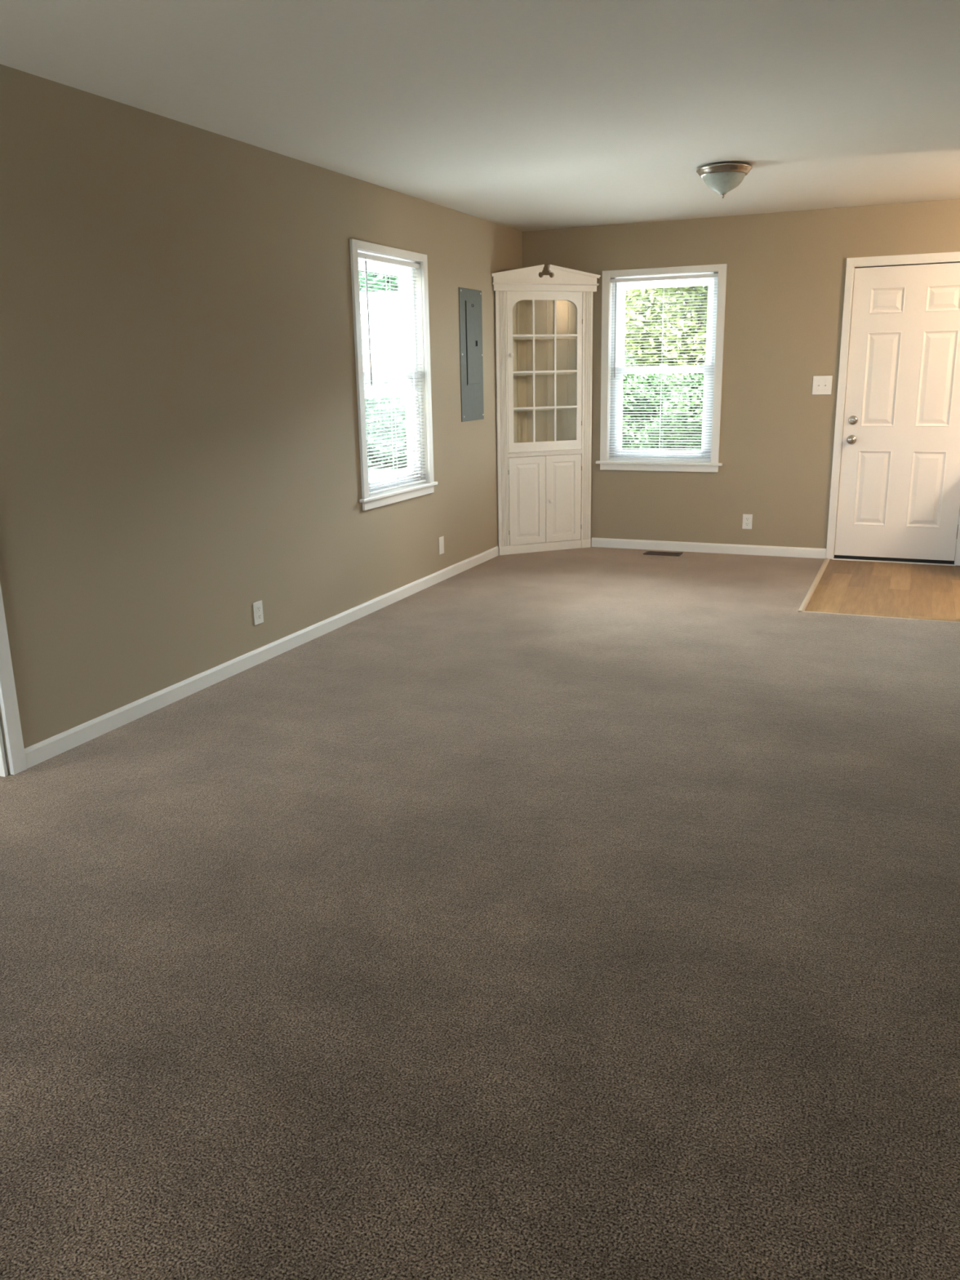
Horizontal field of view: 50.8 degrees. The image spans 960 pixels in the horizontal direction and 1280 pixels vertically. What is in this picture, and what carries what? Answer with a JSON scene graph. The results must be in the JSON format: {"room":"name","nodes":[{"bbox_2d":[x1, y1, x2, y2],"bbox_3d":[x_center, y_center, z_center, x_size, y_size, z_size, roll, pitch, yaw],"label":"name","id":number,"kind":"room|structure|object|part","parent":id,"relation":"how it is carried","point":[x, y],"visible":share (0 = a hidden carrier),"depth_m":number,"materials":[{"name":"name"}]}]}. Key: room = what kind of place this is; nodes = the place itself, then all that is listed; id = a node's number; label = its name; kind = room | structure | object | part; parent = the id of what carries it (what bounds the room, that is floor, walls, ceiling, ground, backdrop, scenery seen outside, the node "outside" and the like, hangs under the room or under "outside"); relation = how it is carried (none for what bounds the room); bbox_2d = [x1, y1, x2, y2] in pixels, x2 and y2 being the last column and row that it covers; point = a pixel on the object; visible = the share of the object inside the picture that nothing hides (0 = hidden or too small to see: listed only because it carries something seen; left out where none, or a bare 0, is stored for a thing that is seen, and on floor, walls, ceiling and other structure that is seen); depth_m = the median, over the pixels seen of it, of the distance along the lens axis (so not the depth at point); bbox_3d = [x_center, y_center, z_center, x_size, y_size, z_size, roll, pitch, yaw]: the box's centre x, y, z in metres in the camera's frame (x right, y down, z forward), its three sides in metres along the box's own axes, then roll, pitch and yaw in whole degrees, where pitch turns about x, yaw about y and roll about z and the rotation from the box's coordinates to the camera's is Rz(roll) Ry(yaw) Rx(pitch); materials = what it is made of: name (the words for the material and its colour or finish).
{"room":"empty living room","nodes":[
{"label":"empty living room","id":0,"kind":"room"},
{"bbox_2d":[0,63,522,775],"bbox_3d":[-1.551,-0.854,4.038,0.140,2.440,9.645,5,16,23],"label":"wall","id":1,"kind":"structure","parent":0,"point":[180,449],"depth_m":4.43,"materials":[{"name":"beige paint"}]},
{"bbox_2d":[0,583,26,777],"bbox_3d":[-1.973,-0.430,3.095,0.158,2.122,0.979,5,16,23],"label":"door frame","id":2,"kind":"structure","parent":1,"relation":"attached to","point":[8,699],"depth_m":3.68,"materials":[{"name":"white paint"}]},
{"bbox_2d":[253,600,263,625],"bbox_3d":[-1.108,-0.136,5.064,0.009,0.114,0.072,5,16,23],"label":"wall outlet","id":3,"kind":"object","parent":1,"relation":"attached to","point":[257,606],"visible":1,"depth_m":5.06,"materials":[{"name":"white plastic"}]},
{"bbox_2d":[256,606,261,612],"bbox_3d":[-1.107,-0.155,5.058,0.004,0.024,0.034,5,16,23],"label":"receptacle","id":4,"kind":"object","parent":3,"relation":"attached to","point":[258,608],"depth_m":5.06,"materials":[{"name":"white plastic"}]},
{"bbox_2d":[24,546,498,768],"bbox_3d":[-0.780,-0.128,5.849,0.013,0.074,4.695,5,16,23],"label":"baseboard","id":5,"kind":"structure","parent":1,"relation":"attached to","point":[42,751],"depth_m":4.81,"materials":[{"name":"white paint"}]},
{"bbox_2d":[349,239,437,511],"bbox_3d":[-0.570,-1.601,6.187,0.172,1.495,1.003,5,16,23],"label":"window","id":6,"kind":"structure","parent":1,"relation":"in","point":[397,495],"depth_m":6.39,"materials":[{"name":"white paint"}]},
{"bbox_3d":[-0.623,-1.919,6.124,0.026,0.672,0.741,5,16,23],"label":"sash","id":7,"kind":"part","parent":6,"relation":"part of","materials":[{"name":"white plastic"}]},
{"bbox_3d":[-0.601,-1.615,6.198,0.075,1.378,0.821,5,16,23],"label":"frame","id":8,"kind":"part","parent":6,"relation":"part of","materials":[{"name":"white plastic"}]},
{"bbox_3d":[-0.581,-1.314,6.272,0.026,0.682,0.741,5,16,23],"label":"sash","id":9,"kind":"part","parent":6,"relation":"part of","materials":[{"name":"white plastic"}]},
{"bbox_2d":[357,252,426,497],"bbox_3d":[-0.533,-1.608,6.170,0.044,1.372,0.821,5,16,23],"label":"window blind","id":10,"kind":"object","parent":6,"relation":"attached to","point":[415,265],"visible":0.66,"depth_m":6.17,"materials":[{"name":"white plastic"}]},
{"bbox_3d":[-0.678,-1.512,5.858,0.028,1.324,0.002,5,16,23],"label":"ladder cord","id":11,"kind":"part","parent":10,"relation":"part of","materials":[{"name":"white fabric"}]},
{"bbox_3d":[-0.538,-1.599,6.175,0.028,1.324,0.002,5,16,23],"label":"ladder cord","id":12,"kind":"part","parent":10,"relation":"part of","materials":[{"name":"white fabric"}]},
{"bbox_3d":[-0.526,-0.960,6.345,0.022,0.014,0.809,5,16,23],"label":"rail","id":13,"kind":"part","parent":10,"relation":"part of","materials":[{"name":"white plastic"}]},
{"bbox_3d":[-0.399,-1.686,6.491,0.028,1.324,0.002,5,16,23],"label":"ladder cord","id":14,"kind":"part","parent":10,"relation":"part of","materials":[{"name":"white fabric"}]},
{"bbox_3d":[-0.520,-0.933,6.349,0.092,0.020,1.003,5,16,23],"label":"sill","id":15,"kind":"part","parent":6,"relation":"part of","materials":[{"name":"white paint"}]},
{"bbox_2d":[438,536,444,555],"bbox_3d":[-0.266,-0.652,6.975,0.008,0.119,0.074,5,16,23],"label":"blank wall plate","id":16,"kind":"object","parent":1,"relation":"attached to","point":[441,540],"visible":1,"depth_m":6.97,"materials":[{"name":"white plastic"}]},
{"bbox_2d":[458,287,484,422],"bbox_3d":[-0.055,-2.016,7.172,0.014,0.898,0.394,5,16,23],"label":"electrical panel","id":17,"kind":"object","parent":1,"relation":"attached to","point":[470,315],"visible":1,"depth_m":7.15,"materials":[{"name":"grey metal"}]},
{"bbox_3d":[-0.050,-2.101,7.163,0.005,0.556,0.212,5,16,23],"label":"panel door","id":18,"kind":"part","parent":17,"relation":"part of","materials":[{"name":"grey metal"}]},
{"bbox_2d":[0,543,959,1279],"bbox_3d":[1.121,0.572,3.328,5.840,0.050,9.505,5,16,23],"label":"floor","id":19,"kind":"structure","parent":0,"point":[591,913],"depth_m":2.55,"materials":[{"name":"beige carpet"}]},
{"bbox_2d":[490,264,600,555],"bbox_3d":[0.443,-1.790,7.958,0.892,2.155,0.410,-7,16,-21],"label":"tall cabinet","id":20,"kind":"object","parent":19,"relation":"on","point":[544,325],"visible":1,"depth_m":7.90,"materials":[{"name":"white paint"}]},
{"bbox_3d":[0.274,-2.718,7.441,0.422,0.090,0.036,-7,16,-21],"label":"rake moulding","id":21,"kind":"part","parent":20,"relation":"part of","materials":[{"name":"white paint"}]},
{"bbox_3d":[0.370,-1.092,7.932,0.310,0.680,0.018,-7,16,-21],"label":"door panel","id":22,"kind":"part","parent":20,"relation":"part of","materials":[{"name":"white paint"}]},
{"bbox_2d":[512,336,576,340],"bbox_3d":[0.421,-2.337,7.843,0.684,0.016,0.302,-7,16,-21],"label":"shelf","id":23,"kind":"object","parent":20,"relation":"attached to","point":[536,338],"depth_m":7.77,"materials":[{"name":"white wood"}]},
{"bbox_2d":[513,372,575,375],"bbox_3d":[0.426,-2.082,7.911,0.684,0.016,0.302,-7,16,-21],"label":"shelf","id":24,"kind":"object","parent":20,"relation":"attached to","point":[551,373],"depth_m":7.82,"materials":[{"name":"white wood"}]},
{"bbox_2d":[513,407,575,411],"bbox_3d":[0.431,-1.824,7.980,0.684,0.016,0.302,-7,16,-21],"label":"shelf","id":25,"kind":"object","parent":20,"relation":"attached to","point":[573,409],"depth_m":7.92,"materials":[{"name":"white wood"}]},
{"bbox_3d":[0.496,-2.044,7.740,0.624,1.174,0.020,-7,16,-21],"label":"door frame","id":26,"kind":"part","parent":20,"relation":"part of","materials":[{"name":"white paint"}]},
{"bbox_3d":[0.523,-0.745,8.084,0.633,0.067,0.020,-7,16,-21],"label":"rail","id":27,"kind":"part","parent":20,"relation":"part of","materials":[{"name":"white paint"}]},
{"bbox_3d":[0.511,-1.456,7.889,0.633,0.033,0.032,-7,16,-21],"label":"rail","id":28,"kind":"part","parent":20,"relation":"part of","materials":[{"name":"white paint"}]},
{"bbox_3d":[0.661,-1.127,8.042,0.308,0.680,0.018,-7,16,-21],"label":"door panel","id":29,"kind":"part","parent":20,"relation":"part of","materials":[{"name":"white paint"}]},
{"bbox_3d":[0.711,-2.771,7.606,0.422,0.090,0.036,-7,16,-21],"label":"rake moulding","id":30,"kind":"part","parent":20,"relation":"part of","materials":[{"name":"white paint"}]},
{"bbox_2d":[643,551,682,556],"bbox_3d":[1.421,-0.671,7.861,0.282,0.006,0.136,5,16,23],"label":"floor vent","id":31,"kind":"object","parent":19,"relation":"in","point":[647,553],"visible":1,"depth_m":7.85,"materials":[{"name":"brown metal"}]},
{"bbox_2d":[797,558,959,622],"bbox_3d":[3.163,-0.300,6.354,2.050,0.010,1.791,5,16,23],"label":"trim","id":32,"kind":"structure","parent":19,"relation":"on","point":[813,587],"depth_m":6.28,"materials":[{"name":"wood"}]},
{"bbox_2d":[833,556,954,564],"bbox_3d":[3.038,-0.588,7.441,0.819,0.012,0.140,5,16,23],"label":"threshold","id":33,"kind":"object","parent":19,"relation":"on","point":[834,557],"visible":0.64,"depth_m":7.37,"materials":[{"name":"black rubber"}]},
{"bbox_2d":[832,558,955,565],"bbox_3d":[3.008,-0.568,7.373,0.835,0.009,0.010,5,16,23],"label":"threshold","id":34,"kind":"object","parent":19,"relation":"on","point":[833,558],"visible":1,"depth_m":7.36,"materials":[{"name":"white paint"}]},
{"bbox_2d":[0,0,959,231],"bbox_3d":[1.111,-1.845,2.589,5.980,0.120,9.645,5,16,23],"label":"ceiling","id":35,"kind":"structure","parent":0,"point":[520,115],"depth_m":3.84,"materials":[{"name":"white paint"}]},
{"bbox_2d":[696,161,752,198],"bbox_3d":[1.314,-2.467,5.456,0.293,0.161,0.293,5,16,23],"label":"ceiling light","id":36,"kind":"object","parent":35,"relation":"attached to","point":[722,177],"visible":1,"depth_m":5.37,"materials":[{"name":"white glass"}]},
{"bbox_3d":[1.314,-2.460,5.458,0.226,0.100,0.226,5,16,23],"label":"lamp shade","id":37,"kind":"part","parent":36,"relation":"part of","materials":[{"name":"white glass"}]},
{"bbox_2d":[521,198,959,548],"bbox_3d":[2.997,-1.768,7.135,5.700,2.440,0.140,5,16,23],"label":"wall","id":38,"kind":"structure","parent":0,"point":[786,271],"depth_m":7.44,"materials":[{"name":"beige paint"}]},
{"bbox_2d":[595,263,727,472],"bbox_3d":[1.396,-2.054,7.745,0.993,1.495,0.172,5,16,23],"label":"window","id":39,"kind":"structure","parent":38,"relation":"in","point":[720,282],"depth_m":7.74,"materials":[{"name":"white paint"}]},
{"bbox_3d":[1.393,-1.380,7.887,0.993,0.020,0.092,5,16,23],"label":"sill","id":40,"kind":"part","parent":39,"relation":"part of","materials":[{"name":"white paint"}]},
{"bbox_3d":[1.410,-1.770,7.839,0.731,0.682,0.026,5,16,23],"label":"sash","id":41,"kind":"part","parent":39,"relation":"part of","materials":[{"name":"white plastic"}]},
{"bbox_2d":[608,271,718,461],"bbox_3d":[1.381,-2.058,7.706,0.811,1.364,0.044,5,16,23],"label":"window blind","id":42,"kind":"object","parent":39,"relation":"attached to","point":[614,280],"visible":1,"depth_m":7.71,"materials":[{"name":"white plastic"}]},
{"bbox_3d":[1.060,-2.076,7.849,0.002,1.324,0.028,5,16,23],"label":"ladder cord","id":43,"kind":"part","parent":42,"relation":"part of","materials":[{"name":"white fabric"}]},
{"bbox_3d":[1.396,-1.408,7.885,0.799,0.014,0.022,5,16,23],"label":"rail","id":44,"kind":"part","parent":42,"relation":"part of","materials":[{"name":"white plastic"}]},
{"bbox_3d":[1.383,-2.046,7.715,0.002,1.324,0.028,5,16,23],"label":"ladder cord","id":45,"kind":"part","parent":42,"relation":"part of","materials":[{"name":"white fabric"}]},
{"bbox_3d":[1.706,-2.017,7.580,0.002,1.324,0.028,5,16,23],"label":"ladder cord","id":46,"kind":"part","parent":42,"relation":"part of","materials":[{"name":"white fabric"}]},
{"bbox_3d":[1.410,-2.380,7.707,0.731,0.672,0.026,5,16,23],"label":"sash","id":47,"kind":"part","parent":39,"relation":"part of","materials":[{"name":"white plastic"}]},
{"bbox_2d":[591,537,826,558],"bbox_3d":[1.746,-0.720,7.889,1.816,0.074,0.013,5,16,23],"label":"baseboard","id":48,"kind":"structure","parent":38,"relation":"attached to","point":[780,551],"depth_m":7.86,"materials":[{"name":"white paint"}]},
{"bbox_2d":[742,514,752,528],"bbox_3d":[2.039,-0.902,7.712,0.072,0.114,0.009,5,16,23],"label":"wall outlet","id":49,"kind":"object","parent":38,"relation":"attached to","point":[747,518],"visible":1,"depth_m":7.71,"materials":[{"name":"white plastic"}]},
{"bbox_2d":[812,375,832,394],"bbox_3d":[2.458,-1.830,7.266,0.132,0.131,0.019,5,16,23],"label":"light switch","id":50,"kind":"object","parent":38,"relation":"attached to","point":[822,384],"visible":1,"depth_m":7.27,"materials":[{"name":"white plastic"}]},
{"bbox_2d":[826,251,959,565],"bbox_3d":[3.015,-1.604,7.162,0.927,2.109,0.158,5,16,23],"label":"door frame","id":51,"kind":"structure","parent":38,"relation":"attached to","point":[944,257],"depth_m":7.14,"materials":[{"name":"white paint"}]},
{"bbox_2d":[834,262,959,564],"bbox_3d":[2.993,-1.557,7.106,0.823,2.035,0.113,5,16,23],"label":"door","id":52,"kind":"structure","parent":38,"relation":"in","point":[899,494],"depth_m":7.12,"materials":[{"name":"white paint"}]},
{"bbox_3d":[2.664,-1.434,7.257,0.054,0.054,0.056,5,16,23],"label":"knob","id":53,"kind":"part","parent":52,"relation":"part of","materials":[{"name":"silver metal"}]},
{"label":"outside","id":54,"kind":"structure","parent":0,"visible":0},
{"bbox_2d":[367,395,695,479],"bbox_3d":[3.179,-1.974,14.963,120.000,0.300,110.000,5,16,23],"label":"lawn","id":55,"kind":"structure","parent":54,"point":[370,462],"depth_m":20.05,"materials":[{"name":"green plant"}]},
{"bbox_2d":[358,270,399,291],"bbox_3d":[-2.754,-13.985,40.730,7.065,9.862,5.126,5,16,23],"label":"tree","id":56,"kind":"object","parent":55,"relation":"on","point":[361,274],"visible":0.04,"depth_m":39.31,"materials":[{"name":"green plant"}]},
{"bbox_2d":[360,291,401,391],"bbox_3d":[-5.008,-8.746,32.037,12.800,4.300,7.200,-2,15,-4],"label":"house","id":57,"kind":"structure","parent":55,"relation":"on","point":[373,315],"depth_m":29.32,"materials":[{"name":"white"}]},
{"bbox_2d":[363,358,405,448],"bbox_3d":[-4.509,-5.525,23.955,9.600,2.120,0.073,-2,15,-4],"label":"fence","id":58,"kind":"object","parent":55,"relation":"on","point":[375,364],"visible":0.02,"depth_m":23.88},
{"bbox_2d":[364,380,407,466],"bbox_3d":[-1.916,-4.354,20.386,2.433,1.751,1.976,5,16,23],"label":"bush","id":59,"kind":"object","parent":55,"relation":"on","point":[368,383],"visible":0.35,"depth_m":19.88,"materials":[{"name":"green plant"}]},
{"bbox_2d":[622,347,672,449],"bbox_3d":[2.328,-3.890,17.410,1.904,2.256,2.085,-13,19,-37],"label":"bush","id":60,"kind":"object","parent":55,"relation":"on","point":[626,355],"visible":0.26,"depth_m":16.81,"materials":[{"name":"green plant"}]},
{"bbox_2d":[622,287,682,381],"bbox_3d":[2.974,-9.415,25.590,3.960,8.748,4.436,-13,19,-38],"label":"tree","id":61,"kind":"object","parent":55,"relation":"on","point":[668,325],"visible":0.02,"depth_m":25.24,"materials":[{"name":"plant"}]},
{"bbox_2d":[624,285,708,436],"bbox_3d":[4.982,-7.187,20.665,4.318,6.769,3.728,5,16,23],"label":"tree","id":62,"kind":"object","parent":55,"relation":"on","point":[690,290],"visible":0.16,"depth_m":20.28,"materials":[{"name":"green plant"}]},
{"bbox_2d":[634,361,705,450],"bbox_3d":[3.622,-3.321,15.534,2.490,2.048,1.929,5,16,23],"label":"bush","id":63,"kind":"object","parent":55,"relation":"on","point":[701,374],"visible":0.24,"depth_m":15.31,"materials":[{"name":"green plant"}]}
]}

